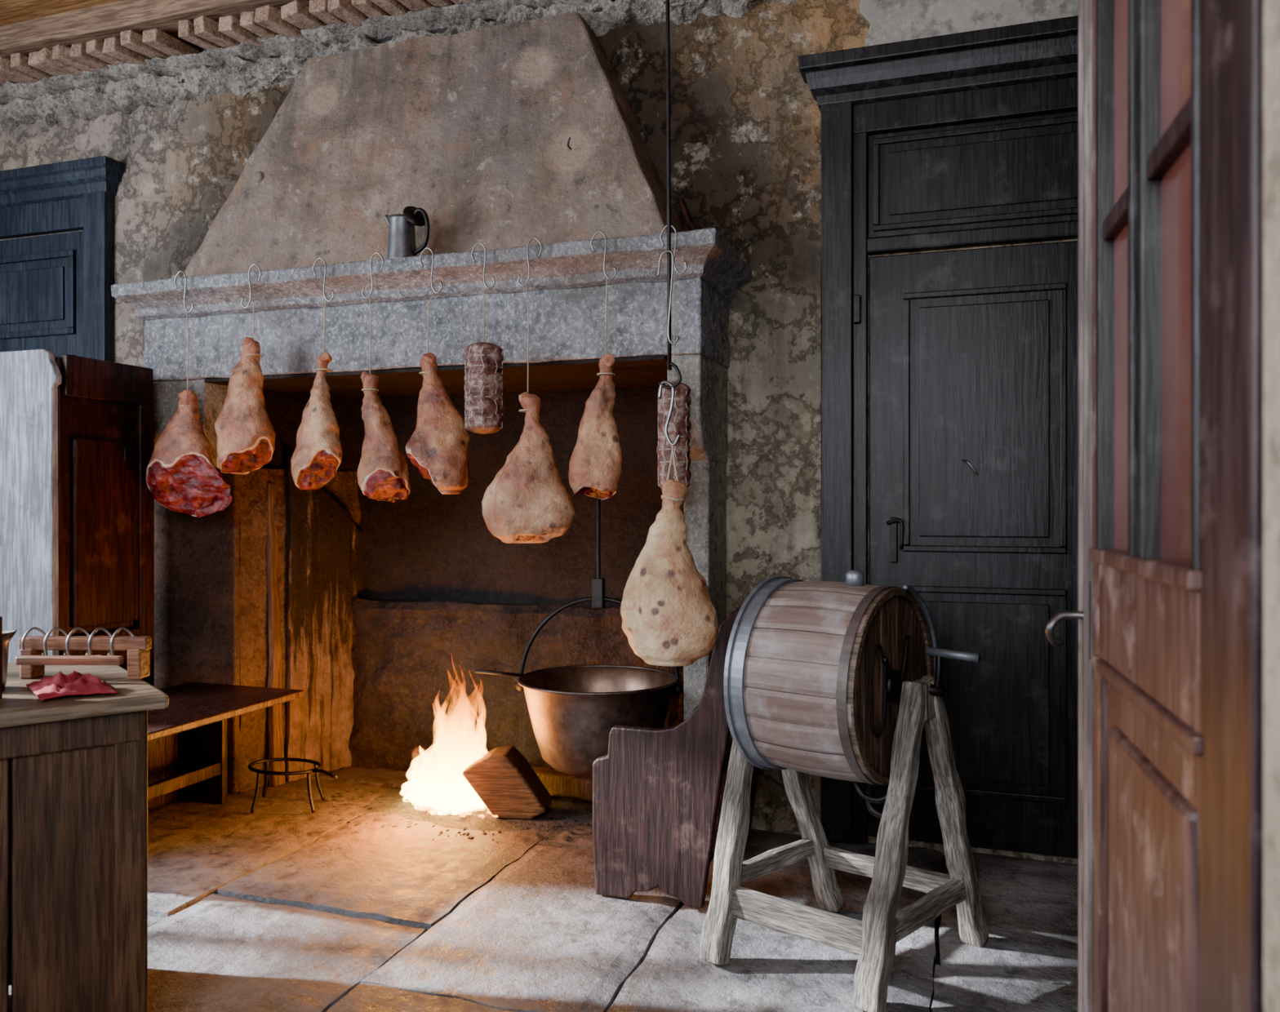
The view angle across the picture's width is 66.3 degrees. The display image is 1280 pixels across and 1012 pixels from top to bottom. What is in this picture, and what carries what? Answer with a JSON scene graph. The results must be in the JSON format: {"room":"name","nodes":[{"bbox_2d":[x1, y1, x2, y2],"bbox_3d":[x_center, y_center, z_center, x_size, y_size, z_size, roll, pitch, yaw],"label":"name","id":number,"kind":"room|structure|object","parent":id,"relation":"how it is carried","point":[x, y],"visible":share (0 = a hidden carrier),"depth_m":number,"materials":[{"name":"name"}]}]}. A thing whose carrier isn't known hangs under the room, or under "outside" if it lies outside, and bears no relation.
{"room":"historic interior","nodes":[
{"label":"historic interior","id":0,"kind":"room"},
{"bbox_2d":[0,0,310,59],"bbox_3d":[-0.185,-2.134,3.700,7.306,0.121,0.302,0,0,19],"label":"molding","id":1,"kind":"structure","parent":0,"point":[82,25],"depth_m":4.27,"materials":[{"name":"brown wood"}]},
{"bbox_2d":[0,0,1078,864],"bbox_3d":[-0.067,-0.510,4.056,7.300,3.480,0.450,0,0,18],"label":"wall","id":2,"kind":"structure","parent":0,"point":[761,122],"depth_m":3.76,"materials":[{"name":"paint"}]},
{"bbox_2d":[0,249,75,264],"bbox_3d":[-2.999,-1.205,4.763,0.650,0.030,0.020,0,0,18],"label":"trim","id":3,"kind":"structure","parent":2,"relation":"attached to","point":[60,254],"depth_m":4.72,"materials":[{"name":"blue paint"}]},
{"bbox_2d":[0,327,75,339],"bbox_3d":[-2.999,-0.835,4.763,0.650,0.030,0.020,0,0,18],"label":"trim","id":4,"kind":"structure","parent":2,"relation":"attached to","point":[68,331],"depth_m":4.72,"materials":[{"name":"blue paint"}]},
{"bbox_2d":[0,231,83,356],"bbox_3d":[-2.991,-0.065,4.777,0.795,2.490,0.037,0,0,18],"label":"leaf","id":5,"kind":"object","parent":2,"relation":"attached to","point":[73,344],"depth_m":4.73,"materials":[{"name":"blue paint"}]},
{"bbox_2d":[0,197,83,239],"bbox_3d":[-3.061,-1.410,4.797,0.950,0.180,0.045,0,0,18],"label":"frieze","id":6,"kind":"object","parent":2,"relation":"in","point":[66,215],"depth_m":4.72,"materials":[{"name":"blue paint"}]},
{"bbox_2d":[0,155,125,208],"bbox_3d":[-3.011,-1.535,4.742,1.214,0.150,0.117,0,0,18],"label":"crown molding","id":7,"kind":"structure","parent":2,"relation":"attached to","point":[73,179],"depth_m":4.62,"materials":[{"name":"blue paint"}]},
{"bbox_2d":[67,255,75,327],"bbox_3d":[-2.705,-1.020,4.664,0.030,0.340,0.020,0,0,18],"label":"trim","id":8,"kind":"structure","parent":2,"relation":"attached to","point":[71,260],"depth_m":4.66,"materials":[{"name":"blue paint"}]},
{"bbox_2d":[83,191,114,362],"bbox_3d":[-2.551,-0.160,4.618,0.130,2.720,0.060,0,0,18],"label":"surround","id":9,"kind":"object","parent":2,"relation":"attached to","point":[99,206],"visible":0.31,"depth_m":4.59,"materials":[{"name":"blue paint"}]},
{"bbox_2d":[0,0,484,87],"bbox_3d":[-1.531,-2.025,4.148,4.527,0.090,0.302,0,0,18],"label":"ceiling beam","id":10,"kind":"structure","parent":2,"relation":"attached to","point":[268,20],"depth_m":4.17,"materials":[{"name":"brown wood"}]},
{"bbox_2d":[0,0,592,104],"bbox_3d":[-1.469,-1.972,4.197,4.550,0.072,0.171,0,0,18],"label":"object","id":11,"kind":"object","parent":2,"relation":"attached to","point":[377,28],"visible":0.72,"depth_m":4.19,"materials":[{"name":"grey stone"}]},
{"bbox_2d":[5,0,615,104],"bbox_3d":[-1.450,-2.000,4.255,4.550,0.160,0.050,0,0,18],"label":"backing","id":12,"kind":"object","parent":2,"relation":"attached to","point":[454,31],"visible":0.02,"depth_m":4.09,"materials":[{"name":"brown wood"}]},
{"bbox_2d":[0,0,836,131],"bbox_3d":[-1.463,-1.900,4.217,4.550,0.168,0.171,0,0,18],"label":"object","id":13,"kind":"object","parent":2,"relation":"attached to","point":[237,76],"visible":0.73,"depth_m":4.28,"materials":[{"name":"grey stone"}]},
{"bbox_2d":[821,101,853,843],"bbox_3d":[0.711,-0.130,3.527,0.110,2.660,0.060,0,0,18],"label":"surround","id":14,"kind":"object","parent":2,"relation":"attached to","point":[837,135],"visible":0.66,"depth_m":3.50,"materials":[{"name":"black paint"}]},
{"bbox_2d":[853,294,861,324],"bbox_3d":[0.772,-0.700,3.482,0.025,0.100,0.025,0,0,18],"label":"hinge plate","id":15,"kind":"object","parent":2,"relation":"attached to","point":[856,298],"visible":1,"depth_m":3.47,"materials":[{"name":"metal"}]},
{"bbox_2d":[853,132,867,843],"bbox_3d":[0.790,-0.100,3.511,0.050,2.600,0.040,0,0,18],"label":"frame","id":16,"kind":"object","parent":2,"relation":"attached to","point":[860,140],"visible":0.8,"depth_m":3.49,"materials":[{"name":"black paint"}]},
{"bbox_2d":[903,298,910,545],"bbox_3d":[0.939,-0.295,3.448,0.022,0.866,0.014,0,0,18],"label":"trim","id":17,"kind":"structure","parent":2,"relation":"attached to","point":[906,302],"depth_m":3.44,"materials":[{"name":"black paint"}]},
{"bbox_2d":[798,15,1078,111],"bbox_3d":[1.455,-1.515,3.245,1.844,0.170,0.122,0,0,18],"label":"crown molding","id":18,"kind":"structure","parent":2,"relation":"attached to","point":[1046,50],"depth_m":3.35,"materials":[{"name":"black paint"}]},
{"bbox_2d":[852,76,1078,237],"bbox_3d":[1.472,-1.180,3.280,1.490,0.520,0.045,0,0,18],"label":"panel","id":19,"kind":"object","parent":2,"relation":"in","point":[1055,98],"depth_m":3.38,"materials":[{"name":"black paint"}]},
{"bbox_2d":[866,219,1078,254],"bbox_3d":[1.495,-0.927,3.271,1.440,0.055,0.048,0,0,18],"label":"bar","id":20,"kind":"object","parent":19,"relation":"attached to","point":[1066,229],"visible":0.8,"depth_m":3.37,"materials":[{"name":"black paint"}]},
{"bbox_2d":[859,0,1078,46],"bbox_3d":[2.042,-1.900,3.109,2.700,0.600,0.020,0,0,18],"label":"plaster","id":21,"kind":"object","parent":2,"relation":"attached to","point":[890,20],"visible":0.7,"depth_m":3.42,"materials":[{"name":"beige paint"}]},
{"bbox_2d":[868,240,1078,857],"bbox_3d":[1.175,0.145,3.385,0.750,2.070,0.033,0,0,18],"label":"leaf","id":22,"kind":"object","parent":2,"relation":"attached to","point":[995,824],"depth_m":3.36,"materials":[{"name":"black paint"}]},
{"bbox_2d":[889,517,897,562],"bbox_3d":[0.897,0.120,3.462,0.025,0.160,0.015,0,0,19],"label":"plate","id":23,"kind":"object","parent":22,"relation":"attached to","point":[893,526],"depth_m":3.46,"materials":[{"name":"black metal"}]},
{"bbox_2d":[886,518,904,549],"bbox_3d":[0.896,0.097,3.438,0.062,0.107,0.012,0,0,30],"label":"door handle","id":24,"kind":"object","parent":22,"relation":"attached to","point":[902,526],"visible":1,"depth_m":3.42,"materials":[{"name":"metal"}]},
{"bbox_2d":[960,459,977,474],"bbox_3d":[1.124,-0.136,3.359,0.024,0.055,0.068,0,0,-33],"label":"coat hook","id":25,"kind":"object","parent":22,"relation":"attached to","point":[966,461],"visible":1,"depth_m":3.34,"materials":[{"name":"metal"}]},
{"bbox_2d":[873,115,1078,231],"bbox_3d":[1.183,-1.145,3.377,0.740,0.330,0.014,0,0,18],"label":"trim","id":26,"kind":"structure","parent":2,"relation":"attached to","point":[1073,118],"depth_m":3.39,"materials":[{"name":"black paint"}]},
{"bbox_2d":[903,282,1066,299],"bbox_3d":[1.180,-0.739,3.368,0.530,0.022,0.014,0,0,18],"label":"trim","id":27,"kind":"structure","parent":2,"relation":"attached to","point":[1046,286],"depth_m":3.36,"materials":[{"name":"black paint"}]},
{"bbox_2d":[903,545,1066,553],"bbox_3d":[1.180,0.149,3.368,0.530,0.022,0.014,0,0,18],"label":"trim","id":28,"kind":"structure","parent":2,"relation":"attached to","point":[906,548],"depth_m":3.36,"materials":[{"name":"black paint"}]},
{"bbox_2d":[907,585,1066,595],"bbox_3d":[1.180,0.291,3.368,0.530,0.022,0.014,0,0,18],"label":"trim","id":29,"kind":"structure","parent":2,"relation":"attached to","point":[1039,592],"depth_m":3.35,"materials":[{"name":"black paint"}]},
{"bbox_2d":[913,784,1066,804],"bbox_3d":[1.180,0.989,3.368,0.530,0.022,0.014,0,0,18],"label":"trim","id":30,"kind":"structure","parent":2,"relation":"attached to","point":[975,793],"depth_m":3.34,"materials":[{"name":"black paint"}]},
{"bbox_2d":[1059,288,1066,546],"bbox_3d":[1.420,-0.295,3.287,0.022,0.866,0.014,0,0,18],"label":"trim","id":31,"kind":"structure","parent":2,"relation":"attached to","point":[1063,292],"depth_m":3.28,"materials":[{"name":"black paint"}]},
{"bbox_2d":[1059,595,1066,798],"bbox_3d":[1.420,0.640,3.287,0.022,0.676,0.014,0,0,18],"label":"trim","id":32,"kind":"structure","parent":2,"relation":"attached to","point":[1063,599],"depth_m":3.28,"materials":[{"name":"black paint"}]},
{"bbox_2d":[8,765,1078,1011],"bbox_3d":[-0.830,1.222,1.786,7.319,0.055,5.260,0,0,18],"label":"floor","id":33,"kind":"structure","parent":0,"point":[282,906],"depth_m":2.80,"materials":[{"name":"stone"}]},
{"bbox_2d":[0,654,168,1011],"bbox_3d":[-1.635,0.800,2.037,1.050,0.800,0.720,0,0,-39],"label":"kitchen counter","id":34,"kind":"object","parent":33,"relation":"on","point":[73,769],"visible":0.91,"depth_m":2.02,"materials":[{"name":"brown wood"}]},
{"bbox_2d":[0,616,2,698],"bbox_3d":[-1.378,0.315,1.980,0.112,0.170,0.112,0,0,-4],"label":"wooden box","id":35,"kind":"object","parent":34,"relation":"on","point":[1,617],"visible":1,"depth_m":2.04,"materials":[{"name":"brown wood"}]},
{"bbox_2d":[2,628,17,688],"bbox_3d":[-1.427,0.338,2.133,0.120,0.125,0.120,0,0,18],"label":"steel bowl","id":36,"kind":"object","parent":34,"relation":"on","point":[7,634],"visible":0.82,"depth_m":2.14,"materials":[{"name":"silver metal"}]},
{"bbox_2d":[26,670,118,701],"bbox_3d":[-1.229,0.374,2.114,0.140,0.044,0.235,0,0,-39],"label":"cloth","id":37,"kind":"object","parent":34,"relation":"on","point":[60,685],"visible":1,"depth_m":2.07,"materials":[{"name":"red fabric"}]},
{"bbox_2d":[15,626,151,679],"bbox_3d":[-1.293,0.341,2.259,0.300,0.118,0.098,0,0,1],"label":"hook rack","id":38,"kind":"object","parent":34,"relation":"on","point":[32,660],"visible":1,"depth_m":2.27,"materials":[{"name":"brown wood"}]},
{"bbox_2d":[0,349,304,810],"bbox_3d":[-1.935,0.318,3.568,0.906,1.765,1.040,0,0,18],"label":"high back settle","id":39,"kind":"object","parent":33,"relation":"on","point":[77,433],"visible":0.7,"depth_m":3.63,"materials":[{"name":"wood"}]},
{"bbox_2d":[248,758,337,813],"bbox_3d":[-1.367,1.112,3.908,0.409,0.168,0.223,0,0,4],"label":"trivet","id":40,"kind":"object","parent":33,"relation":"on","point":[317,770],"visible":1,"depth_m":3.83,"materials":[{"name":"black metal"}]},
{"bbox_2d":[111,12,751,793],"bbox_3d":[-0.873,-0.334,3.983,2.656,3.069,0.920,0,0,18],"label":"fireplace","id":41,"kind":"object","parent":33,"relation":"on","point":[506,135],"visible":0.8,"depth_m":3.86,"materials":[{"name":"stone"}]},
{"bbox_2d":[146,271,231,517],"bbox_3d":[-1.738,-0.432,3.792,0.362,0.952,0.178,0,0,18],"label":"ham","id":42,"kind":"object","parent":41,"relation":"hanging from","point":[182,476],"visible":1,"depth_m":3.75,"materials":[{"name":"food"}]},
{"bbox_2d":[214,263,275,475],"bbox_3d":[-1.482,-0.513,3.690,0.222,0.788,0.167,0,0,18],"label":"ham","id":43,"kind":"object","parent":41,"relation":"hanging from","point":[245,432],"visible":1,"depth_m":3.64,"materials":[{"name":"food"}]},
{"bbox_2d":[290,257,342,490],"bbox_3d":[-1.188,-0.483,3.583,0.195,0.848,0.114,0,0,18],"label":"ham","id":44,"kind":"object","parent":41,"relation":"hanging from","point":[316,459],"visible":1,"depth_m":3.55,"materials":[{"name":"food"}]},
{"bbox_2d":[356,252,410,502],"bbox_3d":[-0.916,-0.461,3.484,0.198,0.892,0.145,0,0,18],"label":"ham","id":45,"kind":"object","parent":41,"relation":"hanging from","point":[383,473],"visible":1,"depth_m":3.45,"materials":[{"name":"food"}]},
{"bbox_2d":[383,205,429,258],"bbox_3d":[-0.852,-0.994,3.580,0.196,0.207,0.108,0,0,18],"label":"jug","id":46,"kind":"object","parent":41,"relation":"on","point":[402,234],"visible":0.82,"depth_m":3.54,"materials":[{"name":"metal"}]},
{"bbox_2d":[111,228,751,320],"bbox_3d":[-0.850,-0.828,3.787,2.488,0.129,0.562,0,0,18],"label":"mantel shelf","id":47,"kind":"object","parent":41,"relation":"attached to","point":[571,267],"depth_m":3.52,"materials":[{"name":"stone"}]},
{"bbox_2d":[181,12,684,278],"bbox_3d":[-0.845,-1.377,3.882,2.165,0.984,0.394,0,0,18],"label":"hood","id":48,"kind":"object","parent":41,"relation":"attached to","point":[507,135],"depth_m":3.76,"materials":[{"name":"paint"}]},
{"bbox_2d":[405,247,469,494],"bbox_3d":[-0.706,-0.474,3.407,0.230,0.866,0.157,0,0,18],"label":"ham","id":49,"kind":"object","parent":41,"relation":"hanging from","point":[438,446],"visible":1,"depth_m":3.36,"materials":[{"name":"food"}]},
{"bbox_2d":[463,242,504,434],"bbox_3d":[-0.536,-0.578,3.364,0.134,0.661,0.133,0,0,-26],"label":"salami","id":50,"kind":"object","parent":41,"relation":"hanging from","point":[484,410],"visible":1,"depth_m":3.31,"materials":[{"name":"food"}]},
{"bbox_2d":[481,236,574,543],"bbox_3d":[-0.382,-0.390,3.304,0.330,1.034,0.174,0,0,18],"label":"ham","id":51,"kind":"object","parent":41,"relation":"hanging from","point":[527,501],"visible":1,"depth_m":3.25,"materials":[{"name":"food"}]},
{"bbox_2d":[475,369,683,777],"bbox_3d":[-0.177,0.232,3.576,0.650,1.465,0.590,0,0,-36],"label":"cauldron","id":52,"kind":"object","parent":41,"relation":"hanging from","point":[574,710],"visible":0.77,"depth_m":3.43,"materials":[{"name":"brown metal"}]},
{"bbox_2d":[523,686,672,777],"bbox_3d":[-0.152,0.799,3.594,0.580,0.332,0.580,0,0,18],"label":"bowl","id":53,"kind":"object","parent":52,"relation":"on","point":[572,726],"depth_m":3.38,"materials":[{"name":"brown metal"}]},
{"bbox_2d":[520,666,675,692],"bbox_3d":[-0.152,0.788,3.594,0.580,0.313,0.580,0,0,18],"label":"rim","id":54,"kind":"object","parent":52,"relation":"on","point":[557,679],"depth_m":3.81,"materials":[{"name":"brown metal"}]},
{"bbox_2d":[568,231,622,500],"bbox_3d":[-0.143,-0.463,3.241,0.190,0.888,0.137,0,0,18],"label":"ham","id":55,"kind":"object","parent":41,"relation":"hanging from","point":[596,461],"visible":1,"depth_m":3.19,"materials":[{"name":"food"}]},
{"bbox_2d":[656,224,691,488],"bbox_3d":[0.110,-0.474,3.148,0.111,0.868,0.112,0,0,18],"label":"salami","id":56,"kind":"object","parent":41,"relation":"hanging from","point":[679,423],"visible":0.79,"depth_m":3.11,"materials":[{"name":"food"}]},
{"bbox_2d":[678,197,697,231],"bbox_3d":[0.189,-1.000,3.499,0.122,0.226,0.134,0,0,18],"label":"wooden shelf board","id":57,"kind":"object","parent":41,"relation":"on","point":[691,225],"visible":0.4,"depth_m":3.52,"materials":[{"name":"brown wood"}]},
{"bbox_2d":[323,720,592,847],"bbox_3d":[-0.702,0.896,3.874,1.202,0.623,0.698,0,0,18],"label":"fire","id":58,"kind":"object","parent":33,"relation":"on","point":[446,798],"visible":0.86,"depth_m":3.80,"materials":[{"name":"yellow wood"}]},
{"bbox_2d":[411,746,592,801],"bbox_3d":[-0.539,1.090,4.050,0.799,0.204,0.248,0,0,7],"label":"log","id":59,"kind":"object","parent":58,"relation":"on","point":[558,784],"visible":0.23,"depth_m":3.94,"materials":[{"name":"brown wood"}]},
{"bbox_2d":[462,746,552,818],"bbox_3d":[-0.512,1.068,3.800,0.322,0.239,0.170,0,0,4],"label":"log","id":60,"kind":"object","parent":58,"relation":"on","point":[503,779],"visible":0.94,"depth_m":3.72,"materials":[{"name":"brown wood"}]},
{"bbox_2d":[592,605,759,908],"bbox_3d":[0.173,0.735,3.174,0.515,0.930,0.490,0,0,18],"label":"fireside settle","id":61,"kind":"object","parent":33,"relation":"on","point":[658,794],"visible":0.73,"depth_m":2.95,"materials":[{"name":"brown wood"}]},
{"bbox_2d":[700,570,986,1011],"bbox_3d":[0.579,0.692,2.618,0.660,1.042,0.581,0,0,33],"label":"butter churn","id":62,"kind":"object","parent":33,"relation":"on","point":[832,680],"visible":1,"depth_m":2.51,"materials":[{"name":"brown wood"}]},
{"bbox_2d":[1078,0,1107,1011],"bbox_3d":[0.691,0.015,1.453,0.060,2.330,0.112,0,0,15],"label":"stile","id":63,"kind":"object","parent":33,"relation":"on","point":[1100,685],"depth_m":1.44,"materials":[{"name":"red paint"}]},
{"bbox_2d":[1083,0,1092,1011],"bbox_3d":[0.692,0.015,1.454,0.060,2.330,0.015,0,0,15],"label":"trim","id":64,"kind":"structure","parent":63,"relation":"attached to","point":[1087,4],"depth_m":1.46,"materials":[{"name":"brown wood"}]},
{"bbox_2d":[1088,581,1090,659],"bbox_3d":[0.673,0.170,1.472,0.006,0.120,0.040,0,0,15],"label":"escutcheon","id":65,"kind":"object","parent":63,"relation":"attached to","point":[1090,581],"visible":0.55,"depth_m":1.45,"materials":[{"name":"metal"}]},
{"bbox_2d":[1045,611,1083,645],"bbox_3d":[0.649,0.187,1.490,0.063,0.057,0.044,0,0,15],"label":"lever","id":66,"kind":"object","parent":65,"relation":"attached to","point":[1062,615],"visible":0.97,"depth_m":1.48,"materials":[{"name":"metal"}]},
{"bbox_2d":[1096,0,1114,548],"bbox_3d":[0.674,-0.475,1.392,0.048,1.090,0.015,0,0,15],"label":"glass pane","id":67,"kind":"object","parent":63,"relation":"attached to","point":[1104,8],"visible":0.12,"depth_m":1.39,"materials":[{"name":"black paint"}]},
{"bbox_2d":[1102,94,1191,240],"bbox_3d":[0.611,-0.390,1.158,0.036,0.028,0.500,0,0,15],"label":"muntin","id":68,"kind":"object","parent":63,"relation":"attached to","point":[1176,138],"visible":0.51,"depth_m":1.08,"materials":[{"name":"brown wood"}]},
{"bbox_2d":[1200,0,1232,1011],"bbox_3d":[0.524,0.015,0.839,0.040,2.330,0.160,0,0,15],"label":"stile","id":69,"kind":"object","parent":33,"relation":"on","point":[1215,15],"visible":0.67,"depth_m":0.87,"materials":[{"name":"brown wood"}]},
{"bbox_2d":[1098,564,1199,734],"bbox_3d":[0.611,0.145,1.158,0.040,0.150,0.500,0,0,15],"label":"rail","id":70,"kind":"object","parent":69,"relation":"attached to","point":[1149,629],"visible":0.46,"depth_m":1.08,"materials":[{"name":"red paint"}]},
{"bbox_2d":[1088,547,1201,591],"bbox_3d":[0.611,0.070,1.158,0.064,0.020,0.520,0,0,15],"label":"bead","id":71,"kind":"object","parent":70,"relation":"attached to","point":[1174,573],"visible":0.61,"depth_m":1.06,"materials":[{"name":"red paint"}]},
{"bbox_2d":[1091,655,1201,757],"bbox_3d":[0.611,0.225,1.158,0.056,0.020,0.520,0,0,15],"label":"bead","id":72,"kind":"object","parent":70,"relation":"attached to","point":[1190,740],"visible":0.47,"depth_m":1.07,"materials":[{"name":"red paint"}]},
{"bbox_2d":[1191,0,1199,569],"bbox_3d":[0.547,-0.475,0.924,0.048,1.090,0.015,0,0,15],"label":"bead","id":73,"kind":"object","parent":69,"relation":"attached to","point":[1195,4],"visible":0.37,"depth_m":0.92,"materials":[{"name":"black paint"}]},
{"bbox_2d":[1232,0,1263,1011],"bbox_3d":[0.510,0.015,0.786,0.048,2.330,0.050,0,0,15],"label":"door frame","id":74,"kind":"structure","parent":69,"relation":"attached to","point":[1247,15],"depth_m":0.78,"materials":[{"name":"brown wood"}]},
{"label":"door","id":75,"kind":"structure","parent":69,"relation":"attached to","visible":0},
{"bbox_2d":[1114,0,1128,551],"bbox_3d":[0.661,-0.327,1.341,0.005,0.774,0.085,0,0,15],"label":"glass","id":76,"kind":"object","parent":75,"relation":"attached to","point":[1121,6],"depth_m":1.34,"materials":[{"name":"clear glass"}]},
{"bbox_2d":[1128,0,1137,555],"bbox_3d":[0.619,-0.475,1.189,0.048,1.090,0.015,0,0,15],"label":"bar","id":77,"kind":"object","parent":75,"relation":"attached to","point":[1132,4],"visible":0.08,"depth_m":1.19,"materials":[{"name":"black paint"}]},
{"bbox_2d":[1137,0,1161,558],"bbox_3d":[0.605,-0.475,1.136,0.048,1.090,0.015,0,0,15],"label":"glass pane","id":78,"kind":"object","parent":75,"relation":"attached to","point":[1149,11],"visible":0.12,"depth_m":1.13,"materials":[{"name":"grey glass"}]},
{"bbox_2d":[1161,0,1191,564],"bbox_3d":[0.587,-0.261,1.069,0.005,0.641,0.117,0,0,15],"label":"glass","id":79,"kind":"object","parent":75,"relation":"attached to","point":[1175,307],"depth_m":1.06,"materials":[{"name":"clear glass"}]},
{"label":"rail","id":80,"kind":"object","parent":33,"relation":"on","visible":0},
{"bbox_2d":[1107,681,1199,1011],"bbox_3d":[0.610,0.590,1.158,0.035,0.740,0.500,0,0,15],"label":"panel","id":81,"kind":"object","parent":80,"relation":"on","point":[1175,762],"depth_m":1.12,"materials":[{"name":"red paint"}]},
{"bbox_3d":[-0.899,-2.235,1.566,7.300,0.030,4.800,0,0,19],"label":"boards","id":82,"kind":"object","parent":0,"visible":0},
{"bbox_2d":[0,0,121,25],"bbox_3d":[-0.254,-2.203,3.496,7.300,0.033,0.210,0,0,18],"label":"plank","id":83,"kind":"object","parent":82,"relation":"attached to","point":[11,11],"visible":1,"depth_m":4.30,"materials":[{"name":"brown wood"}]},
{"bbox_3d":[-0.460,-2.203,2.879,7.300,0.034,0.194,0,0,19],"label":"plank","id":84,"kind":"object","parent":82,"relation":"attached to","visible":0},
{"bbox_2d":[657,0,685,501],"bbox_3d":[0.091,-1.099,2.730,0.074,2.172,0.069,0,0,-27],"label":"rod","id":85,"kind":"object","parent":84,"relation":"hanging from","point":[669,274],"visible":0.94,"depth_m":2.73,"materials":[{"name":"metal"}]},
{"bbox_2d":[620,477,718,666],"bbox_3d":[0.086,0.183,2.749,0.277,0.524,0.212,0,0,18],"label":"ham","id":86,"kind":"object","parent":85,"relation":"hanging from","point":[669,619],"visible":1,"depth_m":2.68,"materials":[{"name":"beige food"}]},
{"bbox_3d":[1.459,-0.490,0.303,2.025,3.420,0.140,0,0,19],"label":"wall","id":87,"kind":"structure","parent":0,"visible":0},
{"bbox_2d":[1263,0,1279,1011],"bbox_3d":[0.465,-0.490,0.635,0.072,3.420,0.140,0,0,18],"label":"door frame","id":88,"kind":"structure","parent":87,"relation":"attached to","point":[1271,7],"depth_m":0.69,"materials":[{"name":"brown wood"}]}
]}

